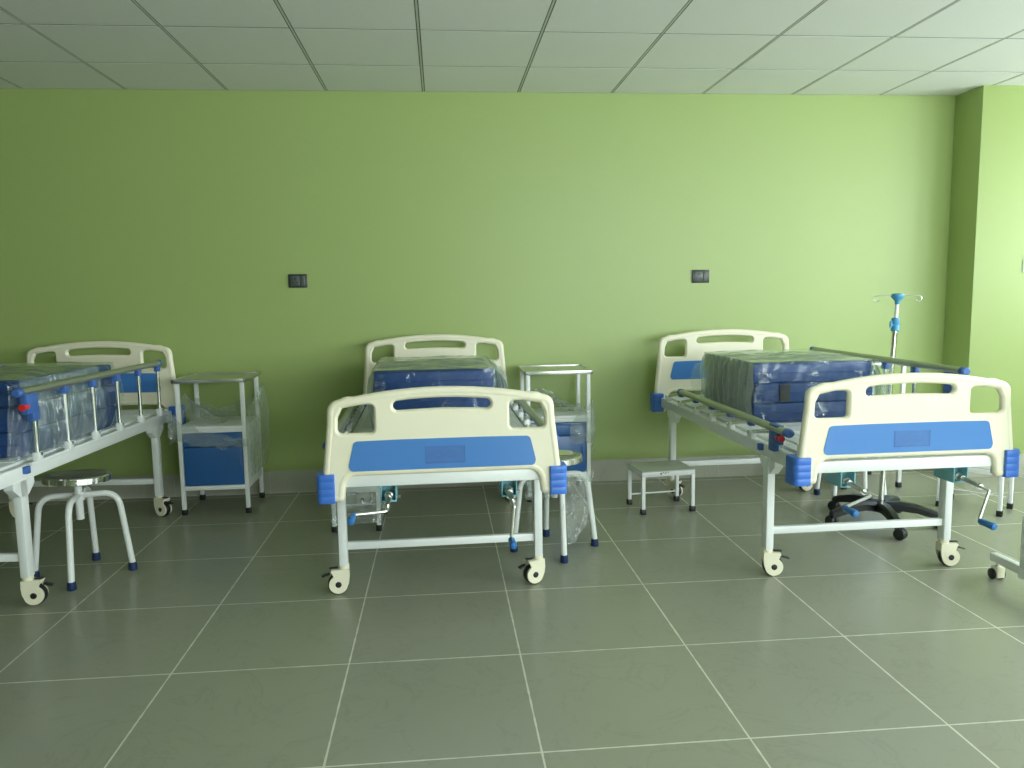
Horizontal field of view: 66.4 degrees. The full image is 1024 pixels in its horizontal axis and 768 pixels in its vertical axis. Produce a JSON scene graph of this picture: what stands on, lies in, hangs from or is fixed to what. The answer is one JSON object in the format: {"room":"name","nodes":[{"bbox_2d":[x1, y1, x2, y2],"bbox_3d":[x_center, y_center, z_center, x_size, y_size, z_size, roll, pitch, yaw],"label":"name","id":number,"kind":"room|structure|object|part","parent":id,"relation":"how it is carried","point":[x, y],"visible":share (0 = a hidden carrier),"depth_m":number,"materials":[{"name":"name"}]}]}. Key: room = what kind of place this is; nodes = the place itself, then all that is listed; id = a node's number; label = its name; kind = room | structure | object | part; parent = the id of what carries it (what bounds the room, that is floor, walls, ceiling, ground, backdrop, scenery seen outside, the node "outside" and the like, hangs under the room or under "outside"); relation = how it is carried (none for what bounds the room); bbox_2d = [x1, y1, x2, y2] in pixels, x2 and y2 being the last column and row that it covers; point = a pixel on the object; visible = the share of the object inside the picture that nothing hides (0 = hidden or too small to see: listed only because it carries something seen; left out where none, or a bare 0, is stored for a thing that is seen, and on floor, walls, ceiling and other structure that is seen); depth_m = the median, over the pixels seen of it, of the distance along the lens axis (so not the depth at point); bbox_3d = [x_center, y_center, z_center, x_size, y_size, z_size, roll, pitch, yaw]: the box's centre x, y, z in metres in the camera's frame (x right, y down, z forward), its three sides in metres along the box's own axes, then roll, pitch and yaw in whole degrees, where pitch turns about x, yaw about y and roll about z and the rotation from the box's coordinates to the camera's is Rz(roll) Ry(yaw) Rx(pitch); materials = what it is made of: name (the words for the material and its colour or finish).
{"room":"hospital room","nodes":[
{"label":"hospital room","id":0,"kind":"room"},
{"bbox_2d":[0,88,955,478],"bbox_3d":[-2.830,-0.526,4.934,11.662,2.740,0.150,-1,7,-5],"label":"wall","id":1,"kind":"structure","parent":0,"point":[555,228],"depth_m":5.04,"materials":[{"name":"green paint"}]},
{"bbox_2d":[288,274,307,287],"bbox_3d":[-1.361,-0.655,4.972,0.118,0.086,0.013,-1,7,-5],"label":"wall socket","id":2,"kind":"object","parent":1,"relation":"attached to","point":[294,280],"visible":1,"depth_m":4.97,"materials":[{"name":"grey plastic"}]},
{"bbox_2d":[300,276,304,285],"bbox_3d":[-1.331,-0.655,4.971,0.028,0.060,0.007,-1,7,-5],"label":"rocker switch","id":3,"kind":"object","parent":2,"relation":"attached to","point":[302,278],"depth_m":4.97,"materials":[{"name":"grey plastic"}]},
{"bbox_2d":[0,453,1023,502],"bbox_3d":[-1.728,0.660,4.953,13.400,0.148,0.286,-1,7,-5],"label":"baseboard","id":4,"kind":"structure","parent":1,"relation":"attached to","point":[284,481],"depth_m":5.12,"materials":[{"name":"tile"}]},
{"bbox_2d":[692,270,708,282],"bbox_3d":[1.255,-0.716,5.205,0.118,0.086,0.013,-1,7,-5],"label":"wall socket","id":5,"kind":"object","parent":1,"relation":"attached to","point":[698,276],"visible":1,"depth_m":5.20,"materials":[{"name":"grey plastic"}]},
{"bbox_2d":[703,272,706,280],"bbox_3d":[1.285,-0.717,5.204,0.028,0.060,0.007,-1,7,-5],"label":"rocker switch","id":6,"kind":"object","parent":5,"relation":"attached to","point":[704,273],"depth_m":5.20,"materials":[{"name":"grey plastic"}]},
{"bbox_2d":[0,469,1023,767],"bbox_3d":[-1.362,1.254,0.993,13.800,0.120,8.724,-1,7,-5],"label":"floor","id":7,"kind":"structure","parent":0,"point":[668,641],"depth_m":2.92,"materials":[{"name":"tile"}]},
{"bbox_2d":[33,469,137,590],"bbox_3d":[-2.003,0.648,3.637,0.333,0.486,0.333,3,8,31],"label":"round stool","id":8,"kind":"object","parent":7,"relation":"on","point":[79,478],"visible":0.97,"depth_m":3.60,"materials":[{"name":"silver metal"}]},
{"bbox_3d":[-2.119,0.685,3.611,0.204,0.366,0.028,-3,7,-14],"label":"leg","id":9,"kind":"part","parent":8,"relation":"part of","materials":[{"name":"white metal"}]},
{"bbox_3d":[-1.973,0.693,3.525,0.028,0.366,0.204,-3,7,-14],"label":"leg","id":10,"kind":"part","parent":8,"relation":"part of","materials":[{"name":"white metal"}]},
{"bbox_3d":[-2.007,0.432,3.611,0.284,0.049,0.285,3,8,31],"label":"seat","id":11,"kind":"part","parent":8,"relation":"part of","materials":[{"name":"silver metal"}]},
{"bbox_3d":[-2.033,0.667,3.756,0.028,0.366,0.204,-3,7,-14],"label":"leg","id":12,"kind":"part","parent":8,"relation":"part of","materials":[{"name":"white metal"}]},
{"bbox_3d":[-1.887,0.675,3.670,0.204,0.366,0.028,-3,7,-14],"label":"leg","id":13,"kind":"part","parent":8,"relation":"part of","materials":[{"name":"white metal"}]},
{"bbox_2d":[0,341,185,604],"bbox_3d":[-2.466,0.369,3.764,1.006,1.024,2.214,-1,7,-2],"label":"hospital bed","id":14,"kind":"object","parent":7,"relation":"on","point":[142,384],"visible":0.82,"depth_m":4.07,"materials":[{"name":"white metal"}]},
{"bbox_3d":[-2.463,0.357,3.123,0.796,0.018,0.425,-1,7,-2],"label":"deck panel","id":15,"kind":"part","parent":14,"relation":"part of","materials":[{"name":"white metal"}]},
{"bbox_3d":[-2.013,0.096,3.230,0.028,0.028,0.044,-1,7,-2],"label":"release knob","id":16,"kind":"part","parent":14,"relation":"part of","materials":[{"name":"red plastic"}]},
{"bbox_3d":[-2.040,0.603,3.268,0.035,0.416,0.050,-1,7,-2],"label":"leg","id":17,"kind":"part","parent":14,"relation":"part of","materials":[{"name":"white metal"}]},
{"bbox_3d":[-2.474,0.316,3.476,0.796,0.018,0.274,-1,7,-2],"label":"deck panel","id":18,"kind":"part","parent":14,"relation":"part of","materials":[{"name":"white metal"}]},
{"bbox_3d":[-2.020,0.168,3.314,0.019,0.250,0.019,-1,7,-2],"label":"rail post","id":19,"kind":"part","parent":14,"relation":"part of","materials":[{"name":"silver metal"}]},
{"bbox_2d":[0,362,122,457],"bbox_3d":[-2.383,0.104,3.678,0.726,0.351,1.020,-1,7,-2],"label":"mattress","id":20,"kind":"object","parent":14,"relation":"on","point":[16,432],"visible":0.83,"depth_m":3.60,"materials":[{"name":"blue plastic"}]},
{"bbox_3d":[-2.028,0.139,3.562,0.019,0.250,0.019,-1,7,-2],"label":"rail post","id":21,"kind":"part","parent":14,"relation":"part of","materials":[{"name":"silver metal"}]},
{"bbox_3d":[-2.483,0.281,3.774,0.796,0.018,0.314,-1,7,-2],"label":"deck panel","id":22,"kind":"part","parent":14,"relation":"part of","materials":[{"name":"white metal"}]},
{"bbox_3d":[-2.484,0.338,3.841,0.880,0.130,1.963,-1,7,-2],"label":"frame","id":23,"kind":"part","parent":14,"relation":"part of","materials":[{"name":"white metal"}]},
{"bbox_3d":[-2.040,-0.043,3.875,0.041,0.033,1.364,-1,7,-2],"label":"rail","id":24,"kind":"part","parent":14,"relation":"part of","materials":[{"name":"silver metal"}]},
{"bbox_3d":[-2.035,0.110,3.810,0.019,0.250,0.019,-1,7,-2],"label":"rail post","id":25,"kind":"part","parent":14,"relation":"part of","materials":[{"name":"silver metal"}]},
{"bbox_3d":[-2.518,0.002,4.805,0.930,0.536,0.037,-1,7,-2],"label":"headboard","id":26,"kind":"part","parent":14,"relation":"part of","materials":[{"name":"beige plastic"}]},
{"bbox_3d":[-2.043,0.081,4.058,0.019,0.250,0.019,-1,7,-2],"label":"rail post","id":27,"kind":"part","parent":14,"relation":"part of","materials":[{"name":"silver metal"}]},
{"bbox_3d":[-2.501,0.214,4.347,0.796,0.018,0.829,-1,7,-2],"label":"deck panel","id":28,"kind":"part","parent":14,"relation":"part of","materials":[{"name":"white metal"}]},
{"bbox_3d":[-2.518,-0.005,4.804,0.724,0.120,0.039,-1,7,-2],"label":"blue panel","id":29,"kind":"part","parent":14,"relation":"part of","materials":[{"name":"blue plastic"}]},
{"bbox_3d":[-2.051,0.052,4.306,0.019,0.250,0.019,-1,7,-2],"label":"rail post","id":30,"kind":"part","parent":14,"relation":"part of","materials":[{"name":"silver metal"}]},
{"bbox_3d":[-2.081,0.448,4.588,0.035,0.416,0.050,-1,7,-2],"label":"leg","id":31,"kind":"part","parent":14,"relation":"part of","materials":[{"name":"white metal"}]},
{"bbox_3d":[-2.058,0.023,4.555,0.019,0.250,0.019,-1,7,-2],"label":"rail post","id":32,"kind":"part","parent":14,"relation":"part of","materials":[{"name":"silver metal"}]},
{"bbox_2d":[166,372,269,515],"bbox_3d":[-1.772,0.351,4.766,0.505,0.807,0.436,-1,7,-5],"label":"bedside cabinet","id":33,"kind":"object","parent":7,"relation":"on","point":[216,453],"visible":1,"depth_m":4.61,"materials":[{"name":"white metal"}]},
{"bbox_3d":[-1.940,0.370,4.583,0.024,0.760,0.024,-1,7,-5],"label":"post","id":34,"kind":"part","parent":33,"relation":"part of","materials":[{"name":"white metal"}]},
{"bbox_3d":[-1.972,0.330,4.933,0.024,0.760,0.024,-1,7,-5],"label":"post","id":35,"kind":"part","parent":33,"relation":"part of","materials":[{"name":"white metal"}]},
{"bbox_3d":[-1.757,0.327,4.589,0.336,0.080,0.022,-1,7,-5],"label":"drawer","id":36,"kind":"part","parent":33,"relation":"part of","materials":[{"name":"blue metal"}]},
{"bbox_3d":[-1.755,0.483,4.609,0.336,0.227,0.019,-1,7,-5],"label":"door","id":37,"kind":"part","parent":33,"relation":"part of","materials":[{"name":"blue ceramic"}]},
{"bbox_2d":[181,416,258,429],"bbox_3d":[-1.774,0.234,4.761,0.388,0.016,0.374,-1,7,-5],"label":"shelf","id":38,"kind":"object","parent":33,"relation":"attached to","point":[229,422],"depth_m":4.67,"materials":[{"name":"white metal"}]},
{"bbox_3d":[-1.573,0.361,4.615,0.024,0.760,0.024,-1,7,-5],"label":"post","id":39,"kind":"part","parent":33,"relation":"part of","materials":[{"name":"white metal"}]},
{"bbox_3d":[-1.605,0.321,4.965,0.024,0.760,0.024,-1,7,-5],"label":"post","id":40,"kind":"part","parent":33,"relation":"part of","materials":[{"name":"white metal"}]},
{"bbox_2d":[329,486,386,532],"bbox_3d":[-0.857,0.653,4.409,0.319,0.262,0.408,-1,7,-4],"label":"step stool","id":41,"kind":"object","parent":7,"relation":"on","point":[376,489],"visible":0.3,"depth_m":4.24,"materials":[{"name":"white metal"}]},
{"bbox_3d":[-0.966,0.684,4.244,0.022,0.202,0.022,-1,7,-4],"label":"leg","id":42,"kind":"part","parent":41,"relation":"part of","materials":[{"name":"white metal"}]},
{"bbox_3d":[-0.726,0.679,4.261,0.022,0.202,0.022,-1,7,-4],"label":"leg","id":43,"kind":"part","parent":41,"relation":"part of","materials":[{"name":"white metal"}]},
{"bbox_2d":[316,334,566,593],"bbox_3d":[-0.377,0.315,3.962,1.037,1.024,2.218,-2,7,-6],"label":"hospital bed","id":44,"kind":"object","parent":7,"relation":"on","point":[439,445],"visible":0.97,"depth_m":3.05,"materials":[{"name":"white plastic"}]},
{"bbox_3d":[-0.728,0.573,3.352,0.035,0.416,0.050,-2,7,-6],"label":"leg","id":45,"kind":"part","parent":44,"relation":"part of","materials":[{"name":"white metal"}]},
{"bbox_3d":[-0.805,0.166,3.784,0.041,0.033,1.364,-2,7,-6],"label":"rail","id":46,"kind":"part","parent":44,"relation":"part of","materials":[{"name":"silver metal"}]},
{"bbox_3d":[-0.590,0.497,2.881,0.029,0.029,0.084,-2,7,-6],"label":"crank handle","id":47,"kind":"part","parent":44,"relation":"part of","materials":[{"name":"blue plastic"}]},
{"bbox_3d":[-0.504,0.470,3.010,0.106,0.034,0.276,2,7,23],"label":"crank rod","id":48,"kind":"part","parent":44,"relation":"part of","materials":[{"name":"silver metal"}]},
{"bbox_3d":[-0.487,-0.051,4.998,0.930,0.536,0.037,-2,7,-6],"label":"headboard","id":49,"kind":"part","parent":44,"relation":"part of","materials":[{"name":"beige plastic"}]},
{"bbox_3d":[-0.432,0.160,4.543,0.796,0.018,0.829,-2,7,-6],"label":"deck panel","id":50,"kind":"part","parent":44,"relation":"part of","materials":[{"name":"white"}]},
{"bbox_3d":[-0.369,0.226,3.973,0.796,0.018,0.314,-2,7,-6],"label":"deck panel","id":51,"kind":"part","parent":44,"relation":"part of","materials":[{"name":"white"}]},
{"bbox_2d":[367,355,510,429],"bbox_3d":[-0.414,0.027,4.209,0.744,0.320,0.824,-2,7,-6],"label":"mattress","id":52,"kind":"object","parent":44,"relation":"on","point":[393,374],"visible":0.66,"depth_m":3.84,"materials":[{"name":"blue plastic"}]},
{"bbox_3d":[-0.269,0.228,3.049,0.930,0.443,0.037,-2,7,-6],"label":"footboard","id":53,"kind":"part","parent":44,"relation":"part of","materials":[{"name":"beige plastic"}]},
{"bbox_3d":[-0.375,0.283,4.040,0.880,0.130,1.963,-2,7,-6],"label":"frame","id":54,"kind":"part","parent":44,"relation":"part of","materials":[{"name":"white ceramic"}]},
{"bbox_3d":[-0.269,0.266,3.054,0.724,0.120,0.039,-2,7,-6],"label":"blue panel","id":55,"kind":"part","parent":44,"relation":"part of","materials":[{"name":"blue plastic"}]},
{"bbox_3d":[0.001,0.514,3.092,0.030,0.155,0.242,-1,7,-3],"label":"crank rod","id":56,"kind":"part","parent":44,"relation":"part of","materials":[{"name":"silver metal"}]},
{"bbox_3d":[0.002,0.600,2.959,0.029,0.029,0.084,-2,7,-6],"label":"crank handle","id":57,"kind":"part","parent":44,"relation":"part of","materials":[{"name":"blue plastic"}]},
{"bbox_3d":[0.093,0.142,3.881,0.041,0.033,1.364,-2,7,-6],"label":"rail","id":58,"kind":"part","parent":44,"relation":"part of","materials":[{"name":"silver metal"}]},
{"bbox_3d":[0.112,0.550,3.443,0.035,0.416,0.050,-2,7,-6],"label":"leg","id":59,"kind":"part","parent":44,"relation":"part of","materials":[{"name":"white metal"}]},
{"bbox_2d":[510,450,598,563],"bbox_3d":[0.211,0.587,3.900,0.333,0.482,0.333,4,8,35],"label":"round stool","id":60,"kind":"object","parent":7,"relation":"on","point":[569,457],"visible":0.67,"depth_m":3.88,"materials":[{"name":"silver metal"}]},
{"bbox_3d":[0.093,0.620,3.884,0.204,0.366,0.028,-2,7,-9],"label":"leg","id":61,"kind":"part","parent":60,"relation":"part of","materials":[{"name":"white metal"}]},
{"bbox_3d":[0.192,0.603,4.021,0.028,0.366,0.204,-2,7,-9],"label":"leg","id":62,"kind":"part","parent":60,"relation":"part of","materials":[{"name":"white metal"}]},
{"bbox_3d":[0.231,0.629,3.786,0.028,0.366,0.204,-2,7,-9],"label":"leg","id":63,"kind":"part","parent":60,"relation":"part of","materials":[{"name":"white metal"}]},
{"bbox_3d":[0.208,0.368,3.874,0.285,0.042,0.284,4,8,35],"label":"seat","id":64,"kind":"part","parent":60,"relation":"part of","materials":[{"name":"silver metal"}]},
{"bbox_3d":[0.330,0.612,3.923,0.204,0.366,0.028,-2,7,-9],"label":"leg","id":65,"kind":"part","parent":60,"relation":"part of","materials":[{"name":"white metal"}]},
{"bbox_2d":[518,364,596,501],"bbox_3d":[0.284,0.299,4.949,0.445,0.807,0.419,-1,7,-5],"label":"locker","id":66,"kind":"object","parent":7,"relation":"on","point":[573,425],"visible":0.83,"depth_m":4.79,"materials":[{"name":"white metal"}]},
{"bbox_3d":[0.069,0.278,5.114,0.024,0.760,0.024,-1,7,-5],"label":"post","id":67,"kind":"part","parent":66,"relation":"part of","materials":[{"name":"white metal"}]},
{"bbox_3d":[0.101,0.319,4.764,0.024,0.760,0.024,-1,7,-5],"label":"post","id":68,"kind":"part","parent":66,"relation":"part of","materials":[{"name":"white metal"}]},
{"bbox_2d":[523,407,586,418],"bbox_3d":[0.267,0.183,4.942,0.388,0.016,0.374,-1,7,-5],"label":"shelf","id":69,"kind":"object","parent":66,"relation":"attached to","point":[559,412],"depth_m":4.87,"materials":[{"name":"white metal"}]},
{"bbox_3d":[0.284,0.275,4.771,0.336,0.080,0.022,-1,7,-5],"label":"drawer","id":70,"kind":"part","parent":66,"relation":"part of","materials":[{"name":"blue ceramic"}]},
{"bbox_3d":[0.287,0.431,4.790,0.336,0.227,0.019,-1,7,-5],"label":"door","id":71,"kind":"part","parent":66,"relation":"part of","materials":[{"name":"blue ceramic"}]},
{"bbox_3d":[0.436,0.269,5.147,0.024,0.760,0.024,-1,7,-5],"label":"post","id":72,"kind":"part","parent":66,"relation":"part of","materials":[{"name":"white metal"}]},
{"bbox_3d":[0.468,0.309,4.796,0.024,0.760,0.024,-1,7,-5],"label":"post","id":73,"kind":"part","parent":66,"relation":"part of","materials":[{"name":"white metal"}]},
{"bbox_2d":[626,460,695,514],"bbox_3d":[0.878,0.607,4.627,0.333,0.252,0.258,-2,7,-11],"label":"step stool","id":74,"kind":"object","parent":7,"relation":"on","point":[675,468],"visible":1,"depth_m":4.55,"materials":[{"name":"white metal"}]},
{"bbox_3d":[0.707,0.605,4.709,0.022,0.202,0.022,-2,7,-11],"label":"leg","id":75,"kind":"part","parent":74,"relation":"part of","materials":[{"name":"white metal"}]},
{"bbox_3d":[0.752,0.630,4.487,0.022,0.202,0.022,-2,7,-11],"label":"leg","id":76,"kind":"part","parent":74,"relation":"part of","materials":[{"name":"white metal"}]},
{"bbox_3d":[1.004,0.594,4.768,0.022,0.202,0.022,-2,7,-11],"label":"leg","id":77,"kind":"part","parent":74,"relation":"part of","materials":[{"name":"white metal"}]},
{"bbox_3d":[1.049,0.619,4.546,0.022,0.202,0.022,-2,7,-11],"label":"leg","id":78,"kind":"part","parent":74,"relation":"part of","materials":[{"name":"white metal"}]},
{"bbox_2d":[650,329,1019,575],"bbox_3d":[1.516,0.273,4.081,0.998,1.024,2.214,-2,7,-6],"label":"hospital bed","id":79,"kind":"object","parent":7,"relation":"on","point":[942,426],"visible":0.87,"depth_m":3.20,"materials":[{"name":"white plastic"}]},
{"bbox_3d":[0.992,0.373,4.842,0.035,0.416,0.050,-2,7,-6],"label":"leg","id":80,"kind":"part","parent":79,"relation":"part of","materials":[{"name":"white metal"}]},
{"bbox_3d":[0.978,0.067,4.696,0.019,0.066,0.249,-2,7,-6],"label":"rail post","id":81,"kind":"part","parent":79,"relation":"part of","materials":[{"name":"silver metal"}]},
{"bbox_3d":[1.005,0.096,4.449,0.019,0.066,0.249,-2,7,-6],"label":"rail post","id":82,"kind":"part","parent":79,"relation":"part of","materials":[{"name":"silver metal"}]},
{"bbox_3d":[1.383,-0.100,5.114,0.724,0.120,0.039,-2,7,-6],"label":"blue panel","id":83,"kind":"part","parent":79,"relation":"part of","materials":[{"name":"blue plastic"}]},
{"bbox_3d":[1.438,0.118,4.659,0.796,0.018,0.829,-2,7,-6],"label":"deck panel","id":84,"kind":"part","parent":79,"relation":"part of","materials":[{"name":"white metal"}]},
{"bbox_3d":[1.032,0.124,4.202,0.019,0.066,0.249,-2,7,-6],"label":"rail post","id":85,"kind":"part","parent":79,"relation":"part of","materials":[{"name":"silver metal"}]},
{"bbox_3d":[1.059,0.153,3.955,0.019,0.066,0.249,-2,7,-6],"label":"rail post","id":86,"kind":"part","parent":79,"relation":"part of","materials":[{"name":"silver metal"}]},
{"bbox_3d":[1.383,-0.092,5.114,0.930,0.536,0.037,-2,7,-6],"label":"headboard","id":87,"kind":"part","parent":79,"relation":"part of","materials":[{"name":"beige plastic"}]},
{"bbox_3d":[1.064,0.125,3.900,0.041,0.033,1.364,-2,7,-6],"label":"rail","id":88,"kind":"part","parent":79,"relation":"part of","materials":[{"name":"silver metal"}]},
{"bbox_3d":[1.087,0.181,3.708,0.019,0.066,0.249,-2,7,-6],"label":"rail post","id":89,"kind":"part","parent":79,"relation":"part of","materials":[{"name":"silver metal"}]},
{"bbox_3d":[1.501,0.184,4.089,0.796,0.018,0.314,-2,7,-6],"label":"deck panel","id":90,"kind":"part","parent":79,"relation":"part of","materials":[{"name":"white metal"}]},
{"bbox_3d":[1.114,0.210,3.461,0.019,0.066,0.249,-2,7,-6],"label":"rail post","id":91,"kind":"part","parent":79,"relation":"part of","materials":[{"name":"silver metal"}]},
{"bbox_3d":[1.142,0.530,3.484,0.035,0.416,0.050,-2,7,-6],"label":"leg","id":92,"kind":"part","parent":79,"relation":"part of","materials":[{"name":"white metal"}]},
{"bbox_3d":[1.533,0.219,3.793,0.796,0.018,0.274,-2,7,-6],"label":"deck panel","id":93,"kind":"part","parent":79,"relation":"part of","materials":[{"name":"white metal"}]},
{"bbox_3d":[1.126,0.229,3.291,0.028,0.028,0.044,-2,7,-6],"label":"release knob","id":94,"kind":"part","parent":79,"relation":"part of","materials":[{"name":"red plastic"}]},
{"bbox_3d":[1.572,0.259,3.442,0.796,0.018,0.425,-2,7,-6],"label":"deck panel","id":95,"kind":"part","parent":79,"relation":"part of","materials":[{"name":"white metal"}]},
{"bbox_2d":[701,349,883,421],"bbox_3d":[1.484,-0.013,4.296,0.782,0.323,0.772,-2,7,-6],"label":"mattress","id":96,"kind":"object","parent":79,"relation":"on","point":[772,386],"visible":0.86,"depth_m":3.96,"materials":[{"name":"blue plastic"}]},
{"bbox_3d":[1.495,0.241,4.156,0.880,0.130,1.963,-2,7,-6],"label":"frame","id":97,"kind":"part","parent":79,"relation":"part of","materials":[{"name":"white metal"}]},
{"bbox_3d":[1.299,0.488,3.003,0.029,0.029,0.084,-2,7,-6],"label":"crank handle","id":98,"kind":"part","parent":79,"relation":"part of","materials":[{"name":"blue plastic"}]},
{"bbox_3d":[1.381,0.445,3.131,0.103,0.069,0.274,2,7,22],"label":"crank rod","id":99,"kind":"part","parent":79,"relation":"part of","materials":[{"name":"silver metal"}]},
{"bbox_3d":[1.950,0.017,4.096,0.019,0.250,0.019,-2,7,-6],"label":"rail post","id":100,"kind":"part","parent":79,"relation":"part of","materials":[{"name":"silver metal"}]},
{"bbox_3d":[1.939,-0.135,4.160,0.041,0.033,1.364,-2,7,-6],"label":"rail","id":101,"kind":"part","parent":79,"relation":"part of","materials":[{"name":"silver metal"}]},
{"bbox_3d":[1.599,0.174,3.164,0.930,0.443,0.037,-2,7,-6],"label":"footboard","id":102,"kind":"part","parent":79,"relation":"part of","materials":[{"name":"beige plastic"}]},
{"bbox_3d":[1.600,0.213,3.168,0.724,0.120,0.039,-2,7,-6],"label":"blue panel","id":103,"kind":"part","parent":79,"relation":"part of","materials":[{"name":"blue plastic"}]},
{"bbox_3d":[1.977,0.045,3.849,0.019,0.250,0.019,-2,7,-6],"label":"rail post","id":104,"kind":"part","parent":79,"relation":"part of","materials":[{"name":"silver metal"}]},
{"bbox_3d":[1.982,0.507,3.574,0.035,0.416,0.050,-2,7,-6],"label":"leg","id":105,"kind":"part","parent":79,"relation":"part of","materials":[{"name":"white metal"}]},
{"bbox_3d":[1.893,0.468,3.206,0.054,0.146,0.248,0,7,6],"label":"crank rod","id":106,"kind":"part","parent":79,"relation":"part of","materials":[{"name":"silver metal"}]},
{"bbox_3d":[1.867,0.550,3.073,0.029,0.029,0.084,-2,7,-6],"label":"crank handle","id":107,"kind":"part","parent":79,"relation":"part of","materials":[{"name":"blue plastic"}]},
{"bbox_2d":[813,457,886,500],"bbox_3d":[2.035,0.468,4.699,0.333,0.477,0.333,0,7,3],"label":"round stool","id":108,"kind":"object","parent":7,"relation":"on","point":[864,473],"visible":0.04,"depth_m":4.84,"materials":[{"name":"silver metal"}]},
{"bbox_3d":[1.956,0.486,4.791,0.028,0.366,0.204,-7,9,-41],"label":"leg","id":109,"kind":"part","parent":108,"relation":"part of","materials":[{"name":"white metal"}]},
{"bbox_3d":[1.946,0.506,4.623,0.204,0.366,0.028,-7,9,-41],"label":"leg","id":110,"kind":"part","parent":108,"relation":"part of","materials":[{"name":"white metal"}]},
{"bbox_3d":[2.125,0.485,4.781,0.204,0.366,0.028,-7,9,-41],"label":"leg","id":111,"kind":"part","parent":108,"relation":"part of","materials":[{"name":"white metal"}]},
{"bbox_2d":[828,360,905,489],"bbox_3d":[2.279,0.246,5.144,0.416,0.807,0.402,-1,7,-5],"label":"locker","id":112,"kind":"object","parent":7,"relation":"on","point":[898,483],"visible":0.11,"depth_m":5.01,"materials":[{"name":"white metal"}]},
{"bbox_3d":[2.446,0.217,5.335,0.024,0.760,0.024,-1,7,-5],"label":"post","id":113,"kind":"part","parent":112,"relation":"part of","materials":[{"name":"white metal"}]},
{"bbox_3d":[2.478,0.257,4.985,0.024,0.760,0.024,-1,7,-5],"label":"post","id":114,"kind":"part","parent":112,"relation":"part of","materials":[{"name":"white metal"}]},
{"bbox_2d":[825,293,937,540],"bbox_3d":[1.983,0.142,4.188,0.594,1.245,0.616,-1,7,-5],"label":"stand","id":115,"kind":"object","parent":7,"relation":"on","point":[887,505],"visible":0.82,"depth_m":4.18,"materials":[{"name":"black plastic"}]},
{"bbox_3d":[1.844,0.673,4.228,0.260,0.079,0.060,-2,7,-11],"label":"arm","id":116,"kind":"part","parent":115,"relation":"part of","materials":[{"name":"black plastic"}]},
{"bbox_3d":[1.923,0.652,4.398,0.060,0.079,0.260,-5,8,-29],"label":"arm","id":117,"kind":"part","parent":115,"relation":"part of","materials":[{"name":"black plastic"}]},
{"bbox_3d":[1.982,0.686,4.101,0.060,0.079,0.260,0,7,7],"label":"arm","id":118,"kind":"part","parent":115,"relation":"part of","materials":[{"name":"black plastic"}]},
{"bbox_3d":[2.110,0.652,4.375,0.060,0.079,0.260,5,9,43],"label":"arm","id":119,"kind":"part","parent":115,"relation":"part of","materials":[{"name":"black plastic"}]},
{"bbox_3d":[2.146,0.673,4.192,0.260,0.079,0.060,2,7,25],"label":"arm","id":120,"kind":"part","parent":115,"relation":"part of","materials":[{"name":"black plastic"}]},
{"bbox_2d":[935,466,1013,516],"bbox_3d":[2.684,0.586,4.533,0.243,0.262,0.341,-7,9,-44],"label":"step stool","id":121,"kind":"object","parent":7,"relation":"on","point":[985,469],"visible":0.31,"depth_m":4.43,"materials":[{"name":"white metal"}]},
{"bbox_3d":[2.499,0.590,4.571,0.022,0.212,0.022,-7,9,-44],"label":"leg","id":122,"kind":"part","parent":121,"relation":"part of","materials":[{"name":"white metal"}]},
{"bbox_3d":[2.716,0.612,4.349,0.022,0.212,0.022,-7,9,-44],"label":"leg","id":123,"kind":"part","parent":121,"relation":"part of","materials":[{"name":"white metal"}]},
{"bbox_3d":[2.869,0.593,4.497,0.022,0.212,0.022,-7,9,-44],"label":"leg","id":124,"kind":"part","parent":121,"relation":"part of","materials":[{"name":"white metal"}]},
{"bbox_2d":[987,516,1023,579],"bbox_3d":[2.530,0.442,3.081,0.856,0.892,0.735,-1,7,-5],"label":"table","id":125,"kind":"object","parent":7,"relation":"on","point":[1002,562],"visible":1,"depth_m":3.36,"materials":[{"name":"white metal"}]},
{"bbox_3d":[2.520,0.788,3.120,0.826,0.045,0.735,-1,7,-5],"label":"frame","id":126,"kind":"part","parent":125,"relation":"part of","materials":[{"name":"white metal"}]},
{"bbox_3d":[2.120,0.656,3.202,0.048,0.230,0.048,-1,7,-5],"label":"post","id":127,"kind":"part","parent":125,"relation":"part of","materials":[{"name":"white metal"}]},
{"bbox_2d":[0,0,1023,95],"bbox_3d":[-1.681,-1.381,0.658,14.995,0.120,8.724,-1,7,-5],"label":"ceiling","id":128,"kind":"structure","parent":0,"point":[811,47],"depth_m":4.00,"materials":[{"name":"grey"}]},
{"bbox_2d":[941,85,1023,453],"bbox_3d":[4.053,-0.684,5.409,2.138,2.740,0.424,-1,7,-5],"label":"wall","id":129,"kind":"structure","parent":0,"point":[984,320],"depth_m":5.13,"materials":[{"name":"green paint"}]}
]}

